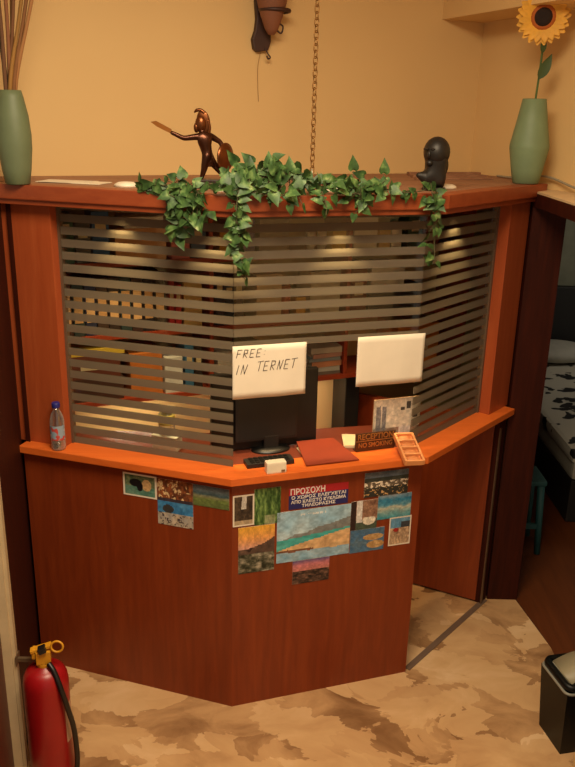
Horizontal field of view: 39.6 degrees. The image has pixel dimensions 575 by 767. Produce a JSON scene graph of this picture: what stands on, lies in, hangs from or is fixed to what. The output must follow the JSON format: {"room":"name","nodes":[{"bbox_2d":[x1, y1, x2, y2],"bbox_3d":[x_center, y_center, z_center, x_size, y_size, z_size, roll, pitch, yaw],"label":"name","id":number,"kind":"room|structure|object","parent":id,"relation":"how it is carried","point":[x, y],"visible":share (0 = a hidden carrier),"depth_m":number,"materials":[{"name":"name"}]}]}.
{"room":"hotel lobby","nodes":[
{"label":"hotel lobby","id":0,"kind":"room"},
{"bbox_2d":[0,206,40,746],"bbox_3d":[-1.108,0.327,3.134,0.100,2.000,0.957,-2,19,-11],"label":"door frame","id":1,"kind":"structure","parent":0,"point":[13,481],"depth_m":3.03,"materials":[{"name":"brown wood"}]},
{"bbox_2d":[0,637,14,766],"bbox_3d":[-0.855,0.738,1.920,0.040,1.995,1.543,-2,19,-11],"label":"door","id":2,"kind":"structure","parent":1,"relation":"in","point":[6,750],"depth_m":2.78,"materials":[{"name":"red wood"}]},
{"bbox_2d":[0,483,28,766],"bbox_3d":[-1.014,0.487,2.664,0.132,2.000,0.055,-2,19,-11],"label":"trim","id":3,"kind":"structure","parent":1,"relation":"attached to","point":[7,623],"depth_m":2.81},
{"bbox_2d":[15,650,35,666],"bbox_3d":[-0.925,0.977,2.836,0.070,0.040,0.040,1,19,0],"label":"wall bracket","id":4,"kind":"object","parent":1,"relation":"attached to","point":[18,658],"visible":0.86,"depth_m":2.83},
{"bbox_2d":[0,0,492,432],"bbox_3d":[-0.744,-0.469,3.581,3.890,3.360,0.120,-7,20,-22],"label":"wall","id":5,"kind":"structure","parent":0,"point":[394,76],"depth_m":3.51,"materials":[{"name":"beige paint"}]},
{"bbox_2d":[251,0,290,101],"bbox_3d":[-0.064,-1.463,3.385,0.154,0.510,0.154,-7,20,-22],"label":"wall sconce","id":6,"kind":"object","parent":5,"relation":"attached to","point":[268,13],"visible":1,"depth_m":3.35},
{"bbox_2d":[27,486,574,766],"bbox_3d":[0.775,1.080,4.260,7.600,0.060,7.000,1,19,0],"label":"floor","id":7,"kind":"structure","parent":0,"point":[473,700],"depth_m":3.32,"materials":[{"name":"beige tile"}]},
{"bbox_2d":[23,640,79,766],"bbox_3d":[-0.849,1.168,2.889,0.190,0.573,0.158,1,19,0],"label":"fire extinguisher","id":8,"kind":"object","parent":7,"relation":"on","point":[53,741],"visible":1,"depth_m":2.83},
{"bbox_2d":[0,173,547,705],"bbox_3d":[-0.009,0.187,3.484,2.422,2.090,1.021,-7,20,-22],"label":"booth","id":9,"kind":"object","parent":7,"relation":"on","point":[128,595],"visible":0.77,"depth_m":3.21,"materials":[{"name":"brown wood"}]},
{"bbox_2d":[0,90,31,184],"bbox_3d":[-0.965,-0.867,2.823,0.119,0.318,0.119,1,19,0],"label":"vase","id":10,"kind":"object","parent":9,"relation":"on","point":[15,130],"visible":1,"depth_m":2.78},
{"bbox_2d":[0,1,7,89],"bbox_3d":[-0.967,-1.132,2.714,0.021,0.830,0.045,1,19,0],"label":"stick","id":11,"kind":"object","parent":10,"relation":"in","point":[3,55],"visible":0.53,"depth_m":2.72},
{"bbox_2d":[4,0,10,75],"bbox_3d":[-0.946,-1.132,2.716,0.017,0.830,0.066,-9,21,-29],"label":"stick","id":12,"kind":"object","parent":10,"relation":"in","point":[8,48],"visible":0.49,"depth_m":2.70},
{"bbox_2d":[10,0,14,52],"bbox_3d":[-0.928,-1.137,2.730,0.088,0.831,0.017,5,19,11],"label":"stick","id":13,"kind":"object","parent":10,"relation":"in","point":[12,1],"visible":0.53,"depth_m":2.70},
{"bbox_2d":[8,0,22,89],"bbox_3d":[-0.907,-1.140,2.742,0.130,0.831,0.020,-6,20,-21],"label":"stick","id":14,"kind":"object","parent":10,"relation":"in","point":[12,60],"visible":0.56,"depth_m":2.72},
{"bbox_2d":[12,0,27,89],"bbox_3d":[-0.888,-1.138,2.735,0.144,0.831,0.017,0,19,-5],"label":"stick","id":15,"kind":"object","parent":10,"relation":"in","point":[22,25],"visible":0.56,"depth_m":2.72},
{"bbox_2d":[16,0,33,89],"bbox_3d":[-0.866,-1.134,2.724,0.188,0.831,0.019,4,19,8],"label":"stick","id":16,"kind":"object","parent":10,"relation":"in","point":[30,5],"visible":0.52,"depth_m":2.71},
{"bbox_2d":[50,401,65,450],"bbox_3d":[-0.909,0.167,3.158,0.056,0.196,0.057,1,19,0],"label":"water bottle","id":17,"kind":"object","parent":9,"relation":"on","point":[56,433],"visible":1,"depth_m":3.14,"materials":[{"name":"plastic"}]},
{"bbox_2d":[35,179,111,184],"bbox_3d":[-0.804,-0.757,2.999,0.260,0.004,0.124,6,19,14],"label":"paper sheet","id":18,"kind":"object","parent":9,"relation":"on","point":[47,180],"visible":1,"depth_m":2.98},
{"bbox_2d":[114,181,135,186],"bbox_3d":[-0.584,-0.697,2.909,0.096,0.073,0.096,1,19,0],"label":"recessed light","id":19,"kind":"object","parent":9,"relation":"on","point":[123,183],"depth_m":2.87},
{"bbox_2d":[123,472,156,499],"bbox_3d":[-0.577,0.399,3.122,0.145,0.097,0.001,7,19,16],"label":"postcard","id":20,"kind":"object","parent":9,"relation":"attached to","point":[139,485],"visible":1,"depth_m":3.12},
{"bbox_2d":[151,433,181,451],"bbox_3d":[-0.481,0.232,3.199,0.110,0.066,0.064,7,19,16],"label":"plastic tub","id":21,"kind":"object","parent":9,"relation":"on","point":[153,434],"visible":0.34,"depth_m":3.17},
{"bbox_2d":[157,478,192,528],"bbox_3d":[-0.435,0.465,3.097,0.150,0.197,0.001,7,19,16],"label":"postcard","id":22,"kind":"object","parent":9,"relation":"attached to","point":[175,498],"visible":1,"depth_m":3.10},
{"bbox_2d":[151,108,232,188],"bbox_3d":[-0.339,-0.844,2.869,0.287,0.274,0.089,1,19,0],"label":"figurine","id":23,"kind":"object","parent":9,"relation":"on","point":[202,125],"visible":0.9,"depth_m":2.84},
{"bbox_2d":[193,484,228,510],"bbox_3d":[-0.290,0.432,3.039,0.148,0.087,0.001,7,19,16],"label":"postcard","id":24,"kind":"object","parent":9,"relation":"attached to","point":[212,497],"visible":1,"depth_m":3.04},
{"bbox_2d":[233,494,253,526],"bbox_3d":[-0.167,0.484,3.042,0.084,0.131,0.001,-5,19,-17],"label":"postcard","id":25,"kind":"object","parent":9,"relation":"attached to","point":[243,505],"visible":1,"depth_m":3.04},
{"bbox_2d":[238,523,274,574],"bbox_3d":[-0.121,0.645,3.115,0.146,0.203,0.001,-5,19,-17],"label":"postcard","id":26,"kind":"object","parent":9,"relation":"attached to","point":[255,543],"visible":1,"depth_m":3.11},
{"bbox_2d":[210,366,317,453],"bbox_3d":[-0.083,0.113,3.171,0.440,0.326,0.096,-5,19,-17],"label":"computer monitor","id":27,"kind":"object","parent":9,"relation":"on","point":[265,425],"visible":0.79,"depth_m":3.19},
{"bbox_2d":[254,486,280,525],"bbox_3d":[-0.077,0.471,3.070,0.105,0.154,0.001,-5,19,-17],"label":"postcard","id":28,"kind":"object","parent":9,"relation":"attached to","point":[267,501],"visible":1,"depth_m":3.07},
{"bbox_2d":[20,406,514,486],"bbox_3d":[0.041,0.257,3.311,2.216,0.029,0.590,-3,19,-14],"label":"countertop","id":29,"kind":"structure","parent":9,"relation":"on","point":[446,440],"depth_m":3.13,"materials":[{"name":"brown wood"}]},
{"bbox_2d":[243,454,293,468],"bbox_3d":[-0.072,0.299,3.097,0.190,0.022,0.060,-5,19,-17],"label":"keyboard","id":30,"kind":"object","parent":9,"relation":"on","point":[255,462],"visible":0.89,"depth_m":3.09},
{"bbox_2d":[232,342,306,399],"bbox_3d":[-0.066,-0.047,2.978,0.285,0.205,0.005,-5,19,-17],"label":"paper sheet","id":31,"kind":"object","parent":9,"relation":"attached to","point":[267,370],"visible":1,"depth_m":2.98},
{"bbox_2d":[73,210,476,406],"bbox_3d":[-0.073,-0.437,3.665,1.998,0.895,0.270,-7,20,-22],"label":"wall shelves","id":32,"kind":"object","parent":9,"relation":"attached to","point":[348,366],"visible":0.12,"depth_m":3.76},
{"bbox_2d":[62,210,74,263],"bbox_3d":[-0.901,-0.585,3.190,0.068,0.190,0.161,-7,20,-22],"label":"book","id":33,"kind":"object","parent":32,"relation":"on","point":[68,224],"visible":0.26,"depth_m":3.13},
{"bbox_2d":[66,272,85,336],"bbox_3d":[-0.882,-0.331,3.310,0.044,0.235,0.202,-7,20,-22],"label":"ring binder","id":34,"kind":"object","parent":32,"relation":"on","point":[71,274],"visible":0.3,"depth_m":3.23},
{"bbox_2d":[72,222,91,262],"bbox_3d":[-0.837,-0.578,3.222,0.058,0.160,0.161,-7,20,-22],"label":"book","id":35,"kind":"object","parent":32,"relation":"on","point":[82,225],"visible":0.33,"depth_m":3.15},
{"bbox_2d":[77,273,96,335],"bbox_3d":[-0.838,-0.337,3.328,0.044,0.235,0.202,-7,20,-22],"label":"ring binder","id":36,"kind":"object","parent":32,"relation":"on","point":[83,275],"visible":0.37,"depth_m":3.25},
{"bbox_2d":[84,210,109,262],"bbox_3d":[-0.772,-0.604,3.242,0.068,0.200,0.161,-7,20,-22],"label":"book","id":37,"kind":"object","parent":32,"relation":"on","point":[86,212],"visible":0.23,"depth_m":3.17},
{"bbox_2d":[73,374,123,403],"bbox_3d":[-0.842,-0.005,3.447,0.228,0.100,0.210,-7,20,-22],"label":"pile","id":38,"kind":"object","parent":32,"relation":"on","point":[85,380],"visible":0.28,"depth_m":3.36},
{"bbox_2d":[71,357,120,380],"bbox_3d":[-0.842,-0.097,3.409,0.218,0.099,0.201,-7,20,-22],"label":"file box","id":39,"kind":"object","parent":38,"relation":"on","point":[77,358],"visible":0.2,"depth_m":3.32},
{"bbox_2d":[70,339,123,357],"bbox_3d":[-0.836,-0.163,3.401,0.238,0.030,0.220,-7,20,-22],"label":"magazine","id":40,"kind":"object","parent":39,"relation":"on","point":[72,345],"visible":0.14,"depth_m":3.32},
{"bbox_2d":[90,274,108,327],"bbox_3d":[-0.793,-0.342,3.346,0.044,0.235,0.202,-7,20,-22],"label":"ring binder","id":41,"kind":"object","parent":32,"relation":"on","point":[95,276],"visible":0.27,"depth_m":3.26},
{"bbox_2d":[103,275,120,329],"bbox_3d":[-0.749,-0.347,3.364,0.044,0.235,0.202,-7,20,-22],"label":"ring binder","id":42,"kind":"object","parent":32,"relation":"on","point":[113,290],"visible":0.24,"depth_m":3.27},
{"bbox_2d":[117,276,131,330],"bbox_3d":[-0.705,-0.352,3.382,0.044,0.235,0.202,-7,20,-22],"label":"ring binder","id":43,"kind":"object","parent":32,"relation":"on","point":[127,279],"visible":0.27,"depth_m":3.29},
{"bbox_2d":[121,268,143,331],"bbox_3d":[-0.661,-0.357,3.401,0.044,0.235,0.202,-7,20,-22],"label":"ring binder","id":44,"kind":"object","parent":32,"relation":"on","point":[139,280],"visible":0.32,"depth_m":3.31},
{"bbox_2d":[109,225,165,258],"bbox_3d":[-0.630,-0.591,3.323,0.208,0.130,0.180,-7,20,-22],"label":"cardboard box","id":45,"kind":"object","parent":32,"relation":"on","point":[111,227],"visible":0.28,"depth_m":3.25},
{"bbox_2d":[115,212,162,228],"bbox_3d":[-0.612,-0.674,3.296,0.158,0.045,0.170,-7,20,-22],"label":"paper ream","id":46,"kind":"object","parent":45,"relation":"on","point":[118,214],"visible":0.46,"depth_m":3.24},
{"bbox_2d":[121,340,162,392],"bbox_3d":[-0.642,-0.069,3.510,0.138,0.190,0.200,-7,20,-22],"label":"folder","id":47,"kind":"object","parent":32,"relation":"on","point":[144,341],"visible":0.21,"depth_m":3.43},
{"bbox_2d":[132,267,154,330],"bbox_3d":[-0.617,-0.362,3.419,0.044,0.235,0.202,-7,20,-22],"label":"ring binder","id":48,"kind":"object","parent":32,"relation":"on","point":[150,281],"visible":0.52,"depth_m":3.33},
{"bbox_2d":[143,267,165,330],"bbox_3d":[-0.573,-0.367,3.437,0.044,0.235,0.202,-7,20,-22],"label":"ring binder","id":49,"kind":"object","parent":32,"relation":"on","point":[161,282],"visible":0.31,"depth_m":3.36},
{"bbox_2d":[159,271,174,322],"bbox_3d":[-0.521,-0.361,3.446,0.023,0.220,0.171,-7,20,-22],"label":"book","id":50,"kind":"object","parent":32,"relation":"on","point":[167,295],"visible":0.13,"depth_m":3.38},
{"bbox_2d":[162,346,182,392],"bbox_3d":[-0.528,-0.064,3.552,0.078,0.160,0.180,-7,20,-22],"label":"paper ream","id":51,"kind":"object","parent":32,"relation":"on","point":[174,357],"visible":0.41,"depth_m":3.47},
{"bbox_2d":[161,215,189,258],"bbox_3d":[-0.475,-0.630,3.373,0.078,0.180,0.171,-7,20,-22],"label":"file box","id":52,"kind":"object","parent":32,"relation":"on","point":[168,244],"visible":0.19,"depth_m":3.32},
{"bbox_2d":[174,281,181,323],"bbox_3d":[-0.494,-0.349,3.461,0.025,0.190,0.171,-7,20,-22],"label":"book","id":53,"kind":"object","parent":32,"relation":"on","point":[177,296],"visible":0.24,"depth_m":3.39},
{"bbox_2d":[175,335,193,384],"bbox_3d":[-0.459,-0.092,3.561,0.038,0.210,0.161,-7,20,-22],"label":"book","id":54,"kind":"object","parent":32,"relation":"on","point":[183,346],"visible":0.27,"depth_m":3.50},
{"bbox_2d":[174,270,201,325],"bbox_3d":[-0.432,-0.368,3.472,0.082,0.222,0.152,-7,20,-22],"label":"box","id":55,"kind":"object","parent":32,"relation":"on","point":[183,284],"visible":0.18,"depth_m":3.42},
{"bbox_2d":[189,222,205,257],"bbox_3d":[-0.404,-0.648,3.399,0.063,0.200,0.171,-7,20,-22],"label":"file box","id":56,"kind":"object","parent":32,"relation":"on","point":[197,233],"visible":0.15,"depth_m":3.34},
{"bbox_2d":[193,346,202,386],"bbox_3d":[-0.421,-0.092,3.579,0.035,0.200,0.161,-7,20,-22],"label":"book","id":57,"kind":"object","parent":32,"relation":"on","point":[194,347],"visible":0.23,"depth_m":3.51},
{"bbox_2d":[213,272,223,325],"bbox_3d":[-0.325,-0.383,3.526,0.038,0.220,0.171,-7,20,-22],"label":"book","id":58,"kind":"object","parent":32,"relation":"on","point":[216,274],"visible":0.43,"depth_m":3.45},
{"bbox_2d":[213,232,226,250],"bbox_3d":[-0.273,-0.617,3.441,0.078,0.120,0.120,-7,20,-22],"label":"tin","id":59,"kind":"object","parent":32,"relation":"on","point":[215,234],"visible":0.02,"depth_m":3.39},
{"bbox_2d":[214,344,233,373],"bbox_3d":[-0.289,-0.089,3.639,0.112,0.162,0.162,-7,20,-22],"label":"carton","id":60,"kind":"object","parent":32,"relation":"on","point":[219,350],"visible":0.02,"depth_m":3.56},
{"bbox_2d":[219,272,233,324],"bbox_3d":[-0.286,-0.378,3.546,0.041,0.200,0.171,-7,20,-22],"label":"book","id":61,"kind":"object","parent":32,"relation":"on","point":[228,288],"visible":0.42,"depth_m":3.48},
{"bbox_2d":[224,271,243,316],"bbox_3d":[-0.244,-0.388,3.562,0.040,0.210,0.171,-7,20,-22],"label":"book","id":62,"kind":"object","parent":32,"relation":"on","point":[233,275],"visible":0.19,"depth_m":3.49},
{"bbox_2d":[232,333,255,343],"bbox_3d":[-0.197,-0.117,3.671,0.068,0.200,0.161,-7,20,-22],"label":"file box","id":63,"kind":"object","parent":32,"relation":"on","point":[234,339],"visible":0.03,"depth_m":3.62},
{"bbox_2d":[244,272,281,315],"bbox_3d":[-0.112,-0.402,3.611,0.122,0.212,0.162,-7,20,-22],"label":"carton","id":64,"kind":"object","parent":32,"relation":"on","point":[259,274],"visible":0.3,"depth_m":3.54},
{"bbox_2d":[255,219,288,250],"bbox_3d":[-0.090,-0.671,3.534,0.142,0.172,0.172,-7,20,-22],"label":"box","id":65,"kind":"object","parent":32,"relation":"on","point":[257,221],"visible":0.14,"depth_m":3.46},
{"bbox_2d":[281,284,290,313],"bbox_3d":[-0.011,-0.377,3.622,0.051,0.162,0.051,-7,20,-22],"label":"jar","id":66,"kind":"object","parent":32,"relation":"on","point":[284,286],"visible":0.38,"depth_m":3.60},
{"bbox_2d":[290,296,305,313],"bbox_3d":[0.047,-0.352,3.648,0.048,0.100,0.070,-7,20,-22],"label":"packet","id":67,"kind":"object","parent":32,"relation":"on","point":[298,298],"visible":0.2,"depth_m":3.62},
{"bbox_2d":[297,270,340,312],"bbox_3d":[0.142,-0.430,3.711,0.152,0.212,0.152,-7,20,-22],"label":"box","id":68,"kind":"object","parent":32,"relation":"on","point":[314,272],"visible":0.39,"depth_m":3.64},
{"bbox_2d":[318,370,339,374],"bbox_3d":[0.131,-0.085,3.885,0.160,0.016,0.235,-6,20,-22],"label":"magazine","id":69,"kind":"object","parent":32,"relation":"on","point":[335,371],"visible":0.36,"depth_m":3.79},
{"bbox_2d":[308,365,339,371],"bbox_3d":[0.132,-0.103,3.879,0.160,0.022,0.235,-6,20,-20],"label":"magazine","id":70,"kind":"object","parent":69,"relation":"on","point":[330,368],"visible":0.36,"depth_m":3.78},
{"bbox_2d":[307,359,341,367],"bbox_3d":[0.137,-0.128,3.873,0.160,0.028,0.235,-7,20,-24],"label":"magazine","id":71,"kind":"object","parent":70,"relation":"on","point":[333,362],"visible":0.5,"depth_m":3.77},
{"bbox_2d":[306,355,339,362],"bbox_3d":[0.134,-0.148,3.864,0.160,0.016,0.235,-6,20,-20],"label":"magazine","id":72,"kind":"object","parent":71,"relation":"on","point":[308,358],"visible":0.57,"depth_m":3.76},
{"bbox_2d":[306,351,341,358],"bbox_3d":[0.140,-0.167,3.860,0.160,0.022,0.235,-8,21,-25],"label":"magazine","id":73,"kind":"object","parent":72,"relation":"on","point":[334,354],"visible":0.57,"depth_m":3.76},
{"bbox_2d":[292,334,341,354],"bbox_3d":[0.140,-0.191,3.852,0.160,0.028,0.235,-6,20,-22],"label":"magazine","id":74,"kind":"object","parent":73,"relation":"on","point":[326,347],"visible":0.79,"depth_m":3.77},
{"bbox_2d":[326,231,345,248],"bbox_3d":[0.221,-0.649,3.618,0.068,0.090,0.060,-7,20,-22],"label":"packet","id":75,"kind":"object","parent":32,"relation":"on","point":[329,233],"visible":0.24,"depth_m":3.59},
{"bbox_2d":[349,257,367,310],"bbox_3d":[0.298,-0.464,3.780,0.083,0.240,0.171,-7,20,-22],"label":"file box","id":76,"kind":"object","parent":32,"relation":"on","point":[355,283],"visible":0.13,"depth_m":3.71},
{"bbox_2d":[352,217,377,247],"bbox_3d":[0.330,-0.719,3.689,0.122,0.182,0.142,-7,20,-22],"label":"carton","id":77,"kind":"object","parent":32,"relation":"on","point":[363,219],"visible":0.14,"depth_m":3.63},
{"bbox_2d":[377,230,390,247],"bbox_3d":[0.433,-0.677,3.716,0.058,0.090,0.080,-7,20,-22],"label":"packet","id":78,"kind":"object","parent":32,"relation":"on","point":[379,232],"visible":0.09,"depth_m":3.68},
{"bbox_2d":[366,279,417,309],"bbox_3d":[0.463,-0.436,3.882,0.268,0.130,0.200,-7,20,-22],"label":"box","id":79,"kind":"object","parent":32,"relation":"on","point":[406,281],"visible":0.11,"depth_m":3.80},
{"bbox_2d":[359,258,404,284],"bbox_3d":[0.435,-0.536,3.829,0.178,0.090,0.190,-7,20,-22],"label":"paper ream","id":80,"kind":"object","parent":79,"relation":"on","point":[395,269],"visible":0.22,"depth_m":3.75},
{"bbox_2d":[390,217,422,246],"bbox_3d":[0.564,-0.759,3.798,0.078,0.200,0.171,-7,20,-22],"label":"file box","id":81,"kind":"object","parent":32,"relation":"on","point":[392,219],"visible":0.13,"depth_m":3.74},
{"bbox_2d":[377,314,439,360],"bbox_3d":[0.600,-0.221,4.018,0.238,0.210,0.201,-7,20,-22],"label":"file box","id":82,"kind":"object","parent":32,"relation":"on","point":[402,317],"visible":0.14,"depth_m":3.97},
{"bbox_2d":[421,216,437,243],"bbox_3d":[0.646,-0.764,3.833,0.078,0.190,0.171,-7,20,-22],"label":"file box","id":83,"kind":"object","parent":32,"relation":"on","point":[425,218],"visible":0.02,"depth_m":3.76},
{"bbox_2d":[76,405,473,464],"bbox_3d":[0.016,0.228,3.396,2.076,0.029,0.514,-4,19,-14],"label":"counter","id":84,"kind":"object","parent":9,"relation":"attached to","point":[453,434],"depth_m":3.20,"materials":[{"name":"wood"}]},
{"bbox_2d":[265,458,286,473],"bbox_3d":[-0.045,0.313,3.021,0.078,0.045,0.038,-5,19,-17],"label":"card reader","id":85,"kind":"object","parent":9,"relation":"on","point":[272,466],"visible":1,"depth_m":3.01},
{"bbox_2d":[134,150,446,286],"bbox_3d":[0.030,-0.560,2.732,1.101,0.449,0.236,0,19,-5],"label":"ivy garland","id":86,"kind":"object","parent":9,"relation":"attached to","point":[244,180],"visible":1,"depth_m":2.67,"materials":[{"name":"green plant"}]},
{"bbox_2d":[292,556,329,584],"bbox_3d":[0.094,0.754,3.225,0.156,0.106,0.001,-5,19,-17],"label":"postcard","id":87,"kind":"object","parent":9,"relation":"attached to","point":[315,569],"visible":1,"depth_m":3.22},
{"bbox_2d":[276,503,350,563],"bbox_3d":[0.104,0.595,3.174,0.308,0.224,0.001,-5,19,-17],"label":"poster","id":88,"kind":"object","parent":9,"relation":"attached to","point":[311,533],"visible":1,"depth_m":3.17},
{"bbox_2d":[289,482,348,509],"bbox_3d":[0.123,0.439,3.125,0.246,0.091,0.004,-5,19,-17],"label":"notice","id":89,"kind":"object","parent":9,"relation":"attached to","point":[334,493],"visible":1,"depth_m":3.12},
{"bbox_2d":[296,438,358,465],"bbox_3d":[0.147,0.271,3.195,0.220,0.023,0.200,-5,19,-17],"label":"folder","id":90,"kind":"object","parent":9,"relation":"on","point":[325,450],"visible":1,"depth_m":3.18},
{"bbox_2d":[342,434,354,447],"bbox_3d":[0.281,0.238,3.320,0.106,0.012,0.134,1,19,0],"label":"note","id":91,"kind":"object","parent":9,"relation":"on","point":[348,440],"visible":0.57,"depth_m":3.31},
{"bbox_2d":[350,499,377,530],"bbox_3d":[0.308,0.529,3.219,0.115,0.130,0.001,-5,19,-17],"label":"postcard","id":92,"kind":"object","parent":9,"relation":"attached to","point":[363,513],"visible":1,"depth_m":3.22},
{"bbox_2d":[349,526,384,553],"bbox_3d":[0.324,0.638,3.262,0.150,0.104,0.001,-5,19,-17],"label":"postcard","id":93,"kind":"object","parent":9,"relation":"attached to","point":[363,540],"visible":1,"depth_m":3.26},
{"bbox_2d":[353,429,395,451],"bbox_3d":[0.352,0.229,3.249,0.176,0.078,0.033,-5,20,-19],"label":"sign","id":94,"kind":"object","parent":9,"relation":"on","point":[368,441],"visible":1,"depth_m":3.23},
{"bbox_2d":[364,468,408,497],"bbox_3d":[0.396,0.399,3.203,0.191,0.107,0.001,-5,19,-17],"label":"postcard","id":95,"kind":"object","parent":9,"relation":"attached to","point":[390,482],"visible":1,"depth_m":3.20},
{"bbox_2d":[356,333,425,386],"bbox_3d":[0.403,-0.092,3.120,0.285,0.200,0.005,-5,19,-17],"label":"paper sheet","id":96,"kind":"object","parent":9,"relation":"attached to","point":[388,359],"visible":1,"depth_m":3.12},
{"bbox_2d":[377,492,411,519],"bbox_3d":[0.435,0.498,3.251,0.148,0.108,0.001,-5,19,-17],"label":"postcard","id":97,"kind":"object","parent":9,"relation":"attached to","point":[393,505],"visible":1,"depth_m":3.25},
{"bbox_2d":[372,395,420,437],"bbox_3d":[0.437,0.142,3.322,0.212,0.198,0.071,-5,20,-19],"label":"photo panel","id":98,"kind":"object","parent":9,"relation":"on","point":[390,413],"visible":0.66,"depth_m":3.28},
{"bbox_2d":[388,515,411,545],"bbox_3d":[0.463,0.607,3.298,0.098,0.132,0.001,-5,19,-17],"label":"postcard","id":99,"kind":"object","parent":9,"relation":"attached to","point":[399,527],"visible":1,"depth_m":3.30},
{"bbox_2d":[393,432,424,465],"bbox_3d":[0.482,0.259,3.179,0.081,0.069,0.183,-2,19,-9],"label":"tray","id":100,"kind":"object","parent":9,"relation":"on","point":[410,452],"visible":1,"depth_m":3.17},
{"bbox_2d":[416,136,449,190],"bbox_3d":[0.554,-0.824,2.997,0.103,0.195,0.118,15,23,35],"label":"bust","id":101,"kind":"object","parent":9,"relation":"on","point":[436,152],"visible":0.95,"depth_m":2.96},
{"bbox_2d":[410,174,486,177],"bbox_3d":[0.748,-0.962,3.709,0.381,0.012,0.036,-5,20,-17],"label":"batten","id":102,"kind":"object","parent":9,"relation":"on","point":[411,175],"visible":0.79,"depth_m":3.72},
{"bbox_2d":[414,177,492,179],"bbox_3d":[0.747,-0.922,3.595,0.381,0.008,0.036,-5,20,-17],"label":"batten","id":103,"kind":"object","parent":9,"relation":"on","point":[416,178],"visible":0.93,"depth_m":3.60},
{"bbox_2d":[509,98,549,183],"bbox_3d":[1.030,-1.027,3.397,0.164,0.345,0.164,1,19,0],"label":"vase","id":104,"kind":"object","parent":9,"relation":"on","point":[529,146],"visible":1,"depth_m":3.34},
{"bbox_2d":[516,0,571,98],"bbox_3d":[1.027,-1.231,3.307,0.212,0.729,0.076,7,19,15],"label":"sunflower","id":105,"kind":"object","parent":104,"relation":"in","point":[539,23],"visible":0.92,"depth_m":3.22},
{"bbox_2d":[497,175,574,188],"bbox_3d":[1.133,-0.868,3.468,0.064,0.062,0.765,-4,19,-16],"label":"cable","id":106,"kind":"object","parent":9,"relation":"on","point":[502,176],"visible":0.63,"depth_m":3.47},
{"bbox_2d":[406,599,486,669],"bbox_3d":[0.772,1.190,3.833,0.028,0.004,0.733,16,24,38],"label":"trim","id":107,"kind":"structure","parent":7,"relation":"on","point":[436,642],"depth_m":3.79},
{"bbox_2d":[525,466,546,554],"bbox_3d":[1.318,0.718,4.577,0.246,0.451,0.246,1,19,0],"label":"plastic stool","id":108,"kind":"object","parent":7,"relation":"on","point":[538,480],"visible":0.36,"depth_m":4.49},
{"bbox_2d":[534,285,574,521],"bbox_3d":[2.357,0.026,5.779,1.465,1.040,2.195,1,19,0],"label":"bed","id":109,"kind":"object","parent":7,"relation":"on","point":[555,448],"visible":0.3,"depth_m":5.37,"materials":[{"name":"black fabric"}]},
{"bbox_2d":[540,364,574,462],"bbox_3d":[2.397,0.169,5.629,1.380,0.080,1.820,1,19,0],"label":"bedspread","id":110,"kind":"object","parent":109,"relation":"on","point":[557,418],"depth_m":5.46,"materials":[{"name":"white fabric"}]},
{"bbox_2d":[548,339,574,362],"bbox_3d":[2.157,-0.264,6.519,0.680,0.170,0.400,1,19,0],"label":"pillow","id":111,"kind":"object","parent":109,"relation":"on","point":[560,351],"visible":0.46,"depth_m":6.36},
{"bbox_2d":[539,651,574,753],"bbox_3d":[1.159,1.244,3.151,0.283,0.353,0.209,-3,19,-11],"label":"waste bin","id":112,"kind":"object","parent":7,"relation":"on","point":[557,688],"visible":1,"depth_m":3.10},
{"bbox_3d":[-0.285,0.747,3.904,1.371,0.750,0.922,1,19,0],"label":"office desk","id":113,"kind":"object","parent":7,"relation":"on","visible":0},
{"bbox_2d":[331,377,358,427],"bbox_3d":[0.292,0.115,4.044,0.078,0.385,0.140,-7,20,-22],"label":"computer tower","id":114,"kind":"object","parent":113,"relation":"on","point":[345,402],"visible":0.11,"depth_m":3.99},
{"bbox_2d":[476,207,506,406],"bbox_3d":[1.140,-0.416,5.527,0.140,1.985,3.640,1,19,0],"label":"wall partition","id":115,"kind":"structure","parent":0,"point":[493,207],"depth_m":4.32,"materials":[{"name":"brown wood"}]},
{"bbox_2d":[486,205,565,599],"bbox_3d":[1.121,0.161,3.814,0.150,1.980,0.054,1,19,0],"label":"door","id":116,"kind":"structure","parent":115,"relation":"in","point":[546,230],"depth_m":3.75,"materials":[{"name":"brown wood"}]},
{"bbox_2d":[470,9,574,192],"bbox_3d":[1.623,-1.161,2.501,0.120,1.255,3.200,-7,20,-22],"label":"wall","id":117,"kind":"structure","parent":0,"point":[509,64],"depth_m":3.65,"materials":[{"name":"beige paint"}]},
{"bbox_2d":[442,0,574,22],"bbox_3d":[1.468,-1.486,2.317,0.234,0.528,3.200,-7,20,-22],"label":"trim","id":118,"kind":"structure","parent":117,"relation":"attached to","point":[482,11],"depth_m":3.52,"materials":[{"name":"beige paint"}]},
{"bbox_2d":[537,189,574,205],"bbox_3d":[2.847,-0.898,3.790,3.550,0.008,6.600,1,19,0],"label":"trim","id":119,"kind":"structure","parent":117,"relation":"attached to","point":[567,197],"depth_m":3.27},
{"bbox_2d":[558,219,574,285],"bbox_3d":[2.924,-0.996,7.290,3.400,2.040,0.100,1,19,0],"label":"wall","id":120,"kind":"structure","parent":0,"point":[567,266],"depth_m":7.20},
{"bbox_3d":[1.110,0.838,1.802,0.140,1.979,1.700,1,19,0],"label":"wall","id":121,"kind":"structure","parent":0,"visible":0},
{"bbox_2d":[531,194,574,221],"bbox_3d":[1.133,-0.334,2.094,0.150,0.056,3.000,1,19,0],"label":"trim","id":122,"kind":"structure","parent":121,"relation":"attached to","point":[562,209],"depth_m":3.18,"materials":[{"name":"brown wood"}]},
{"bbox_3d":[0.041,-1.709,1.957,6.000,0.060,5.200,1,19,0],"label":"ceiling","id":123,"kind":"structure","parent":0,"visible":0},
{"bbox_2d":[310,0,319,173],"bbox_3d":[0.110,-1.383,3.016,0.019,1.212,0.017,6,19,13],"label":"hanging chain","id":124,"kind":"object","parent":123,"relation":"hanging from","point":[316,4],"visible":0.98,"depth_m":3.09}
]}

